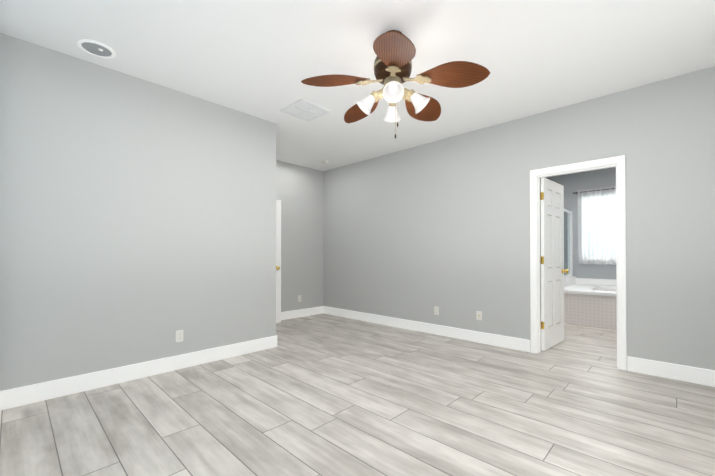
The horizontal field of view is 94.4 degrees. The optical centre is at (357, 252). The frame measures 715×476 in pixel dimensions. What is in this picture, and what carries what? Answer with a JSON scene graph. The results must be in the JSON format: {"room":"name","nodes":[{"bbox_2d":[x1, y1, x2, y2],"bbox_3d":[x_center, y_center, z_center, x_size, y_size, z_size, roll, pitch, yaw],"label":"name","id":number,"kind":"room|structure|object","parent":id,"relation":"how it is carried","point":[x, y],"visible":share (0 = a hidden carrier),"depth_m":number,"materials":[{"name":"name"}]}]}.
{"room":"empty bedroom","nodes":[
{"label":"empty bedroom","id":0,"kind":"room"},
{"bbox_2d":[0,33,275,390],"bbox_3d":[-2.403,-0.216,3.671,1.490,2.740,2.504,0,-1,44],"label":"wall","id":1,"kind":"structure","parent":0,"point":[137,220],"depth_m":2.92,"materials":[{"name":"grey paint"}]},
{"bbox_2d":[0,335,276,410],"bbox_3d":[-1.805,1.081,3.200,0.020,0.140,2.369,0,-1,44],"label":"baseboard","id":2,"kind":"structure","parent":1,"relation":"attached to","point":[23,395],"depth_m":2.90,"materials":[{"name":"white wood"}]},
{"bbox_2d":[176,330,182,341],"bbox_3d":[-1.753,0.826,3.258,0.007,0.115,0.070,0,-1,44],"label":"electrical outlet","id":3,"kind":"object","parent":1,"relation":"attached to","point":[179,335],"visible":1,"depth_m":3.26,"materials":[{"name":"white plastic"}]},
{"bbox_2d":[276,160,322,311],"bbox_3d":[-1.324,-0.199,5.782,0.120,2.740,2.036,0,-1,44],"label":"wall","id":4,"kind":"structure","parent":0,"point":[299,192],"depth_m":6.00,"materials":[{"name":"grey paint"}]},
{"bbox_2d":[276,200,280,322],"bbox_3d":[-1.553,0.148,5.252,0.260,2.015,0.710,0,-1,44],"label":"door","id":5,"kind":"structure","parent":4,"relation":"in","point":[278,261],"depth_m":5.43,"materials":[{"name":"white wood"}]},
{"bbox_2d":[281,306,323,319],"bbox_3d":[-1.014,1.103,5.998,0.015,0.140,0.960,0,-1,44],"label":"baseboard","id":6,"kind":"structure","parent":4,"relation":"attached to","point":[285,315],"depth_m":5.99,"materials":[{"name":"white wood"}]},
{"bbox_2d":[0,308,714,475],"bbox_3d":[1.136,1.188,4.146,5.920,0.060,8.110,0,-1,44],"label":"floor","id":7,"kind":"structure","parent":0,"point":[322,394],"depth_m":2.30,"materials":[{"name":"grey wood"}]},
{"bbox_2d":[564,276,616,329],"bbox_3d":[4.530,0.818,5.318,2.397,0.699,1.477,0,-1,44],"label":"bathtub","id":8,"kind":"object","parent":7,"relation":"on","point":[590,302],"visible":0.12,"depth_m":5.25,"materials":[{"name":"tile"}]},
{"bbox_2d":[564,209,572,277],"bbox_3d":[3.890,-0.170,6.231,0.080,1.290,1.056,0,-1,44],"label":"shower enclosure","id":9,"kind":"object","parent":8,"relation":"on","point":[569,221],"visible":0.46,"depth_m":6.57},
{"bbox_2d":[0,0,714,177],"bbox_3d":[1.136,-1.622,4.169,5.920,0.080,8.110,0,-1,44],"label":"ceiling","id":10,"kind":"structure","parent":0,"point":[262,59],"depth_m":2.60,"materials":[{"name":"white paint"}]},
{"bbox_2d":[77,39,115,58],"bbox_3d":[-2.046,-1.589,2.597,0.236,0.011,0.236,0,-1,44],"label":"recessed light","id":11,"kind":"object","parent":10,"relation":"in","point":[96,48],"visible":1,"depth_m":2.58,"materials":[{"name":"white metal"}]},
{"bbox_2d":[280,99,330,121],"bbox_3d":[-0.584,-1.580,3.706,0.400,0.011,0.400,0,-1,44],"label":"ceiling vent","id":12,"kind":"object","parent":10,"relation":"in","point":[302,109],"visible":1,"depth_m":3.69,"materials":[{"name":"white metal"}]},
{"bbox_2d":[301,30,489,137],"bbox_3d":[0.289,-1.223,2.492,1.274,0.744,1.236,0,-1,44],"label":"ceiling fan","id":13,"kind":"object","parent":10,"relation":"hanging from","point":[395,51],"visible":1,"depth_m":2.33,"materials":[{"name":"brown wood"}]},
{"bbox_2d":[323,66,714,369],"bbox_3d":[1.431,-0.209,4.464,5.680,2.740,0.120,0,-1,44],"label":"wall","id":14,"kind":"structure","parent":0,"point":[418,233],"depth_m":3.94,"materials":[{"name":"grey paint"}]},
{"bbox_2d":[324,306,529,351],"bbox_3d":[0.663,1.096,5.094,3.686,0.140,0.020,0,-1,44],"label":"baseboard","id":15,"kind":"structure","parent":14,"relation":"attached to","point":[475,336],"depth_m":4.62,"materials":[{"name":"white wood"}]},
{"bbox_2d":[434,306,438,314],"bbox_3d":[1.115,0.826,4.671,0.070,0.115,0.007,0,-1,44],"label":"electrical outlet","id":16,"kind":"object","parent":14,"relation":"attached to","point":[436,310],"visible":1,"depth_m":4.67,"materials":[{"name":"white plastic"}]},
{"bbox_2d":[476,311,481,319],"bbox_3d":[1.556,0.815,4.240,0.070,0.115,0.016,0,-1,44],"label":"outlet","id":17,"kind":"object","parent":14,"relation":"attached to","point":[478,315],"visible":1,"depth_m":4.24,"materials":[{"name":"white plastic"}]},
{"bbox_2d":[540,177,568,350],"bbox_3d":[2.422,0.138,4.066,0.175,2.015,0.754,0,-1,44],"label":"bathroom door","id":18,"kind":"structure","parent":14,"relation":"in","point":[552,263],"depth_m":4.03,"materials":[{"name":"white painted wood"},{"name":"brass"}]},
{"bbox_2d":[530,155,626,369],"bbox_3d":[2.355,0.104,3.574,0.860,2.100,0.160,0,-1,44],"label":"door frame","id":19,"kind":"structure","parent":14,"relation":"attached to","point":[617,162],"depth_m":3.44,"materials":[{"name":"white wood"}]},
{"bbox_2d":[627,356,714,386],"bbox_3d":[3.015,1.078,2.835,1.092,0.140,0.020,0,-1,44],"label":"baseboard","id":20,"kind":"structure","parent":14,"relation":"attached to","point":[690,374],"depth_m":2.99,"materials":[{"name":"white wood"}]},
{"bbox_2d":[540,168,615,307],"bbox_3d":[4.827,-0.196,6.152,3.120,2.740,0.120,0,-1,44],"label":"wall","id":21,"kind":"structure","parent":0,"point":[572,183],"depth_m":6.53,"materials":[{"name":"grey paint"}]},
{"bbox_2d":[573,186,615,264],"bbox_3d":[4.714,-0.492,6.111,1.240,1.443,0.096,0,-1,44],"label":"sheer curtain","id":22,"kind":"object","parent":21,"relation":"hanging from","point":[596,225],"visible":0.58,"depth_m":6.25,"materials":[{"name":"white fabric"}]}
]}

